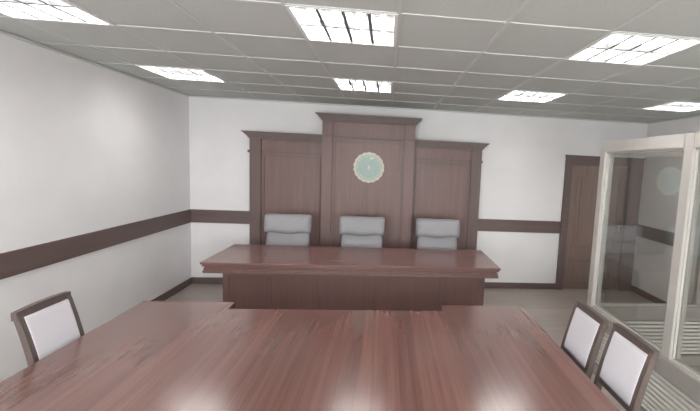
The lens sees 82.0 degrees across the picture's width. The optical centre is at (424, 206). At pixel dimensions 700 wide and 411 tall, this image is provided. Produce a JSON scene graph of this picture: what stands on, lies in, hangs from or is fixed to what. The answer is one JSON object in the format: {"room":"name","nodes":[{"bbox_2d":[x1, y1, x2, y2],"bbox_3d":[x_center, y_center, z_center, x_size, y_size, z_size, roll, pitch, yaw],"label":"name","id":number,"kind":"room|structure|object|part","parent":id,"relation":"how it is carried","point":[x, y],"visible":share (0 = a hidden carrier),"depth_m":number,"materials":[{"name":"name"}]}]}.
{"room":"courtroom","nodes":[
{"label":"courtroom","id":0,"kind":"room"},
{"bbox_2d":[0,34,191,381],"bbox_3d":[-2.988,0.116,1.855,0.100,2.795,7.607,2,6,-6],"label":"wall","id":1,"kind":"structure","parent":0,"point":[85,147],"depth_m":3.61,"materials":[{"name":"white paint"}]},
{"bbox_2d":[0,209,190,279],"bbox_3d":[-2.947,0.533,1.895,0.018,0.186,7.389,2,6,-6],"label":"trim","id":2,"kind":"structure","parent":1,"relation":"attached to","point":[15,262],"depth_m":3.55,"materials":[{"name":"brown wood"}]},
{"bbox_2d":[151,277,191,300],"bbox_3d":[-2.990,1.461,1.992,0.018,0.094,7.389,2,6,-6],"label":"baseboard","id":3,"kind":"structure","parent":1,"relation":"attached to","point":[176,289],"depth_m":5.17,"materials":[{"name":"brown wood"}]},
{"bbox_2d":[0,0,699,121],"bbox_3d":[0.446,-0.999,2.059,6.689,0.004,7.407,2,6,-6],"label":"ceiling grid","id":4,"kind":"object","parent":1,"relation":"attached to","point":[282,2],"depth_m":3.00,"materials":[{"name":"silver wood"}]},
{"bbox_2d":[0,30,699,123],"bbox_3d":[0.445,-0.988,2.060,6.689,0.017,7.407,2,6,-6],"label":"trim","id":5,"kind":"structure","parent":1,"relation":"attached to","point":[1,32],"depth_m":5.45,"materials":[{"name":"silver metal"}]},
{"bbox_2d":[0,0,699,122],"bbox_3d":[0.449,-1.076,2.051,6.689,0.150,7.407,2,6,-6],"label":"ceiling","id":6,"kind":"structure","parent":0,"point":[671,17],"depth_m":2.90,"materials":[{"name":"tile"}]},
{"bbox_2d":[0,0,114,25],"bbox_3d":[-2.254,-1.180,2.205,0.594,0.092,0.594,2,6,-6],"label":"ceiling light","id":7,"kind":"object","parent":6,"relation":"attached to","point":[42,10],"visible":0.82,"depth_m":2.40,"materials":[{"name":"white plastic"}]},
{"bbox_2d":[135,65,226,82],"bbox_3d":[-2.422,-1.374,3.986,0.594,0.092,0.594,2,6,-6],"label":"ceiling light","id":8,"kind":"object","parent":6,"relation":"attached to","point":[170,73],"visible":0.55,"depth_m":4.00,"materials":[{"name":"white plastic"}]},
{"bbox_2d":[285,5,397,46],"bbox_3d":[-0.464,-1.116,2.382,0.594,0.092,0.594,2,6,-6],"label":"ceiling light","id":9,"kind":"object","parent":6,"relation":"attached to","point":[316,24],"visible":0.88,"depth_m":2.41,"materials":[{"name":"white plastic"}]},
{"bbox_2d":[332,78,392,92],"bbox_3d":[-0.632,-1.310,4.163,0.594,0.092,0.594,2,6,-6],"label":"ceiling light","id":10,"kind":"object","parent":6,"relation":"attached to","point":[342,84],"visible":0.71,"depth_m":4.22,"materials":[{"name":"white plastic"}]},
{"bbox_2d":[496,90,566,102],"bbox_3d":[1.158,-1.245,4.340,0.594,0.092,0.594,2,6,-6],"label":"ceiling light","id":11,"kind":"object","parent":6,"relation":"attached to","point":[513,95],"visible":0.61,"depth_m":4.36,"materials":[{"name":"white plastic"}]},
{"bbox_2d":[565,32,699,65],"bbox_3d":[1.327,-1.051,2.558,0.594,0.092,0.594,2,6,-6],"label":"ceiling light","id":12,"kind":"object","parent":6,"relation":"attached to","point":[614,48],"visible":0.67,"depth_m":2.57,"materials":[{"name":"white plastic"}]},
{"bbox_2d":[642,101,699,111],"bbox_3d":[2.948,-1.181,4.517,0.594,0.092,0.594,2,6,-6],"label":"ceiling light","id":13,"kind":"object","parent":6,"relation":"attached to","point":[679,106],"visible":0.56,"depth_m":4.62,"materials":[{"name":"white plastic"}]},
{"bbox_2d":[189,95,647,289],"bbox_3d":[0.036,-0.167,5.903,6.689,2.795,0.100,2,6,-6],"label":"wall","id":14,"kind":"structure","parent":0,"point":[523,165],"depth_m":5.84,"materials":[{"name":"white paint"}]},
{"bbox_2d":[191,209,249,223],"bbox_3d":[-2.889,0.149,5.600,0.835,0.186,0.018,2,6,-6],"label":"trim","id":15,"kind":"structure","parent":14,"relation":"attached to","point":[197,215],"depth_m":5.59,"materials":[{"name":"brown wood"}]},
{"bbox_2d":[241,112,489,249],"bbox_3d":[-0.818,-0.016,5.620,3.404,2.475,0.331,2,6,-6],"label":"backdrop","id":16,"kind":"structure","parent":14,"relation":"attached to","point":[314,175],"depth_m":5.54,"materials":[{"name":"brown wood"}]},
{"bbox_3d":[-1.942,-0.962,5.456,1.067,0.095,0.241,2,6,-6],"label":"cornice","id":17,"kind":"part","parent":16,"relation":"part of","materials":[{"name":"brown wood"}]},
{"bbox_3d":[-1.879,0.214,5.568,0.835,1.932,0.025,2,6,-6],"label":"moulding","id":18,"kind":"part","parent":16,"relation":"part of","materials":[{"name":"brown wood"}]},
{"bbox_2d":[353,152,383,182],"bbox_3d":[-0.780,-0.539,5.495,0.425,0.430,0.033,2,6,-6],"label":"emblem","id":19,"kind":"object","parent":16,"relation":"attached to","point":[368,167],"depth_m":5.49,"materials":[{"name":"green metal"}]},
{"bbox_3d":[-0.763,-1.198,5.496,1.434,0.095,0.331,2,6,-6],"label":"cornice","id":20,"kind":"part","parent":16,"relation":"part of","materials":[{"name":"brown wood"}]},
{"bbox_3d":[-0.814,0.057,5.555,1.286,2.025,0.038,2,6,-6],"label":"moulding","id":21,"kind":"part","parent":16,"relation":"part of","materials":[{"name":"brown wood"}]},
{"bbox_3d":[0.214,0.289,5.775,0.835,1.932,0.025,2,6,-6],"label":"moulding","id":22,"kind":"part","parent":16,"relation":"part of","materials":[{"name":"brown wood"}]},
{"bbox_3d":[0.382,-0.878,5.685,1.067,0.095,0.241,2,6,-6],"label":"cornice","id":23,"kind":"part","parent":16,"relation":"part of","materials":[{"name":"brown wood"}]},
{"bbox_2d":[192,277,555,288],"bbox_3d":[-0.649,1.159,5.923,5.425,0.094,0.018,2,6,-6],"label":"baseboard","id":24,"kind":"structure","parent":14,"relation":"attached to","point":[195,280],"depth_m":6.10,"materials":[{"name":"brown wood"}]},
{"bbox_2d":[478,219,560,232],"bbox_3d":[1.440,0.304,6.028,1.310,0.186,0.018,2,6,-6],"label":"trim","id":25,"kind":"structure","parent":14,"relation":"attached to","point":[497,225],"depth_m":6.02,"materials":[{"name":"brown wood"}]},
{"bbox_2d":[555,155,645,290],"bbox_3d":[2.711,0.281,6.181,1.271,2.095,0.169,2,6,-6],"label":"door","id":26,"kind":"structure","parent":14,"relation":"in","point":[580,185],"depth_m":6.14,"materials":[{"name":"brown wood"}]},
{"bbox_3d":[2.620,1.012,6.243,0.710,0.380,0.046,2,6,-6],"label":"raised panel","id":27,"kind":"part","parent":26,"relation":"part of","materials":[{"name":"brown wood"}]},
{"bbox_3d":[2.662,0.098,6.147,0.710,1.140,0.046,2,6,-6],"label":"raised panel","id":28,"kind":"part","parent":26,"relation":"part of","materials":[{"name":"brown wood"}]},
{"bbox_3d":[3.015,0.319,6.161,0.130,0.190,0.065,2,6,-6],"label":"handle","id":29,"kind":"part","parent":26,"relation":"part of","materials":[{"name":"silver metal"}]},
{"bbox_2d":[165,284,699,410],"bbox_3d":[0.322,1.676,2.338,6.889,0.100,7.607,2,6,-6],"label":"floor","id":30,"kind":"structure","parent":0,"point":[552,309],"depth_m":5.48,"materials":[{"name":"laminate"}]},
{"bbox_2d":[11,291,84,365],"bbox_3d":[-1.887,1.027,2.267,0.544,1.006,0.360,2,6,-6],"label":"wooden chair","id":31,"kind":"object","parent":30,"relation":"on","point":[44,326],"visible":0.49,"depth_m":2.16,"materials":[{"name":"fabric"}]},
{"bbox_3d":[-2.074,1.044,2.091,0.139,0.992,0.030,2,6,-6],"label":"leg","id":32,"kind":"part","parent":31,"relation":"part of","materials":[{"name":"brown wood"}]},
{"bbox_3d":[-2.118,0.545,2.192,0.032,0.055,0.351,2,6,-6],"label":"rail","id":33,"kind":"part","parent":31,"relation":"part of","materials":[{"name":"brown wood"}]},
{"bbox_2d":[24,299,80,359],"bbox_3d":[-2.084,0.699,2.212,0.093,0.270,0.288,2,6,-6],"label":"cushion","id":34,"kind":"object","parent":31,"relation":"on","point":[49,327],"depth_m":2.19,"materials":[{"name":"fabric"}]},
{"bbox_3d":[-2.103,1.010,2.404,0.139,0.992,0.030,2,6,-6],"label":"leg","id":35,"kind":"part","parent":31,"relation":"part of","materials":[{"name":"brown wood"}]},
{"bbox_2d":[0,301,234,410],"bbox_3d":[-1.654,1.216,1.769,0.644,0.750,2.448,2,6,-6],"label":"conference table","id":36,"kind":"object","parent":30,"relation":"on","point":[101,369],"visible":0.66,"depth_m":2.06,"materials":[{"name":"brown wood"}]},
{"bbox_2d":[264,213,311,245],"bbox_3d":[-1.760,0.689,4.912,0.666,1.135,0.645,2,6,-6],"label":"office chair","id":37,"kind":"object","parent":30,"relation":"on","point":[281,229],"visible":0.39,"depth_m":5.04,"materials":[{"name":"grey leather"}]},
{"bbox_3d":[-1.772,0.473,5.120,0.544,0.600,0.185,2,6,-6],"label":"backrest","id":38,"kind":"part","parent":37,"relation":"part of","materials":[{"name":"grey leather"}]},
{"bbox_2d":[116,309,480,410],"bbox_3d":[-0.548,1.263,1.809,1.564,0.750,2.310,2,6,-6],"label":"conference table","id":39,"kind":"object","parent":30,"relation":"on","point":[246,359],"visible":1,"depth_m":2.10,"materials":[{"name":"brown wood"}]},
{"bbox_2d":[200,244,500,310],"bbox_3d":[-0.757,0.951,4.467,3.010,0.800,0.880,2,6,-6],"label":"bench","id":40,"kind":"object","parent":30,"relation":"on","point":[254,276],"visible":0.64,"depth_m":4.17,"materials":[{"name":"brown wood"}]},
{"bbox_3d":[-0.742,0.620,4.433,2.986,0.090,0.856,2,6,-6],"label":"edge moulding","id":41,"kind":"part","parent":40,"relation":"part of","materials":[{"name":"brown wood"}]},
{"bbox_3d":[-0.720,1.035,4.211,2.730,0.688,0.023,2,6,-6],"label":"panel","id":42,"kind":"part","parent":40,"relation":"part of","materials":[{"name":"brown wood"}]},
{"bbox_3d":[-0.718,1.038,4.191,2.730,0.688,0.016,2,6,-6],"label":"moulding","id":43,"kind":"part","parent":40,"relation":"part of","materials":[{"name":"brown wood"}]},
{"bbox_2d":[339,216,384,247],"bbox_3d":[-0.820,0.723,5.005,0.666,1.135,0.645,2,6,-6],"label":"office chair","id":44,"kind":"object","parent":30,"relation":"on","point":[356,231],"visible":0.33,"depth_m":5.14,"materials":[{"name":"grey leather"}]},
{"bbox_3d":[-0.833,0.507,5.213,0.544,0.600,0.185,2,6,-6],"label":"backrest","id":45,"kind":"part","parent":44,"relation":"part of","materials":[{"name":"grey leather"}]},
{"bbox_2d":[416,218,459,249],"bbox_3d":[0.167,0.758,5.102,0.666,1.135,0.645,2,6,-4],"label":"office chair","id":46,"kind":"object","parent":30,"relation":"on","point":[431,233],"visible":0.41,"depth_m":5.23,"materials":[{"name":"grey leather"}]},
{"bbox_3d":[0.162,0.543,5.311,0.544,0.600,0.185,2,6,-4],"label":"backrest","id":47,"kind":"part","parent":46,"relation":"part of","materials":[{"name":"grey leather"}]},
{"bbox_2d":[441,305,618,410],"bbox_3d":[0.550,1.296,1.979,0.654,0.750,2.433,2,6,-6],"label":"conference table","id":48,"kind":"object","parent":30,"relation":"on","point":[510,362],"visible":0.82,"depth_m":2.22,"materials":[{"name":"brown wood"}]},
{"bbox_2d":[560,300,608,379],"bbox_3d":[0.759,1.127,2.483,0.544,1.006,0.360,2,6,-6],"label":"wooden chair","id":49,"kind":"object","parent":30,"relation":"on","point":[586,328],"visible":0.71,"depth_m":2.42,"materials":[{"name":"brown wood"}]},
{"bbox_3d":[0.945,1.124,2.660,0.139,0.992,0.030,2,6,-6],"label":"leg","id":50,"kind":"part","parent":49,"relation":"part of","materials":[{"name":"brown wood"}]},
{"bbox_3d":[0.947,0.963,2.483,0.024,0.040,0.286,2,6,-6],"label":"rail","id":51,"kind":"part","parent":49,"relation":"part of","materials":[{"name":"brown wood"}]},
{"bbox_2d":[564,307,599,367],"bbox_3d":[0.986,0.814,2.471,0.093,0.270,0.288,2,6,-6],"label":"cushion","id":52,"kind":"object","parent":49,"relation":"on","point":[583,329],"depth_m":2.45,"materials":[{"name":"fabric"}]},
{"bbox_3d":[1.034,0.663,2.459,0.032,0.055,0.351,2,6,-6],"label":"rail","id":53,"kind":"part","parent":49,"relation":"part of","materials":[{"name":"brown wood"}]},
{"bbox_3d":[0.975,1.158,2.347,0.139,0.992,0.030,2,6,-6],"label":"leg","id":54,"kind":"part","parent":49,"relation":"part of","materials":[{"name":"brown wood"}]},
{"bbox_2d":[594,323,658,410],"bbox_3d":[0.834,1.168,2.118,0.544,1.006,0.360,2,6,-6],"label":"wooden chair","id":55,"kind":"object","parent":30,"relation":"on","point":[627,362],"visible":0.95,"depth_m":2.06,"materials":[{"name":"fabric"}]},
{"bbox_3d":[1.020,1.166,2.295,0.139,0.992,0.030,2,6,-6],"label":"leg","id":56,"kind":"part","parent":55,"relation":"part of","materials":[{"name":"brown wood"}]},
{"bbox_3d":[1.022,1.005,2.118,0.024,0.040,0.286,2,6,-6],"label":"rail","id":57,"kind":"part","parent":55,"relation":"part of","materials":[{"name":"brown wood"}]},
{"bbox_2d":[600,331,647,405],"bbox_3d":[1.060,0.856,2.105,0.093,0.270,0.288,2,6,-6],"label":"cushion","id":58,"kind":"object","parent":55,"relation":"on","point":[623,363],"depth_m":2.08,"materials":[{"name":"fabric"}]},
{"bbox_3d":[1.109,0.705,2.094,0.032,0.055,0.351,2,6,-6],"label":"rail","id":59,"kind":"part","parent":55,"relation":"part of","materials":[{"name":"brown wood"}]},
{"bbox_3d":[1.049,1.200,1.982,0.139,0.992,0.030,2,6,-6],"label":"leg","id":60,"kind":"part","parent":55,"relation":"part of","materials":[{"name":"brown wood"}]},
{"bbox_2d":[587,132,699,410],"bbox_3d":[2.656,0.616,2.781,1.974,2.130,2.167,2,6,-6],"label":"dock","id":61,"kind":"object","parent":30,"relation":"on","point":[672,327],"visible":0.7,"depth_m":2.84,"materials":[{"name":"paint"}]},
{"bbox_3d":[1.627,0.470,3.716,0.084,2.130,0.084,2,6,-6],"label":"post","id":62,"kind":"part","parent":61,"relation":"part of","materials":[{"name":"paint"}]},
{"bbox_3d":[1.678,1.591,2.793,0.080,0.100,1.996,2,6,-6],"label":"kick rail","id":63,"kind":"part","parent":61,"relation":"part of","materials":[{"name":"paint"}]},
{"bbox_3d":[1.723,-0.485,3.096,0.090,0.095,0.956,2,6,-6],"label":"rail","id":64,"kind":"part","parent":61,"relation":"part of","materials":[{"name":"paint"}]},
{"bbox_3d":[1.700,1.116,2.743,0.100,0.135,1.996,2,6,-6],"label":"rail","id":65,"kind":"part","parent":61,"relation":"part of","materials":[{"name":"paint"}]},
{"bbox_3d":[1.689,1.361,2.768,0.064,0.327,1.996,2,6,-6],"label":"slat panel","id":66,"kind":"part","parent":61,"relation":"part of","materials":[{"name":"white paint"}]},
{"bbox_3d":[2.539,1.038,3.860,1.798,0.135,0.100,2,6,-6],"label":"rail","id":67,"kind":"part","parent":61,"relation":"part of","materials":[{"name":"paint"}]},
{"bbox_3d":[2.211,-0.521,3.659,0.996,0.095,0.090,2,6,-6],"label":"rail","id":68,"kind":"part","parent":61,"relation":"part of","materials":[{"name":"paint"}]},
{"bbox_3d":[2.527,1.283,3.885,1.798,0.327,0.064,2,6,-6],"label":"slat panel","id":69,"kind":"part","parent":61,"relation":"part of","materials":[{"name":"white paint"}]},
{"bbox_3d":[1.738,0.286,2.656,0.084,1.534,0.084,2,6,-6],"label":"post","id":70,"kind":"part","parent":61,"relation":"part of","materials":[{"name":"paint"}]},
{"bbox_3d":[2.517,1.513,3.909,1.798,0.100,0.080,2,6,-6],"label":"kick rail","id":71,"kind":"part","parent":61,"relation":"part of","materials":[{"name":"paint"}]},
{"bbox_3d":[2.715,0.213,3.787,0.084,1.534,0.084,2,6,-6],"label":"post","id":72,"kind":"part","parent":61,"relation":"part of","materials":[{"name":"paint"}]},
{"bbox_3d":[1.820,-0.373,2.067,0.090,0.095,0.956,2,6,-6],"label":"rail","id":73,"kind":"part","parent":61,"relation":"part of","materials":[{"name":"paint"}]},
{"bbox_2d":[631,115,699,303],"bbox_3d":[3.764,0.359,2.521,0.100,2.795,7.607,2,6,-6],"label":"wall","id":74,"kind":"structure","parent":0,"point":[661,179],"depth_m":5.70,"materials":[{"name":"white paint"}]},
{"bbox_2d":[631,285,666,302],"bbox_3d":[3.644,1.700,2.646,0.018,0.094,7.387,2,6,-6],"label":"baseboard","id":75,"kind":"structure","parent":74,"relation":"attached to","point":[634,289],"depth_m":5.92,"materials":[{"name":"brown wood"}]},
{"bbox_2d":[636,224,674,245],"bbox_3d":[3.383,0.423,5.757,0.018,0.186,0.909,2,6,-6],"label":"trim","id":76,"kind":"structure","parent":74,"relation":"attached to","point":[661,236],"depth_m":5.75,"materials":[{"name":"brown wood"}]}
]}

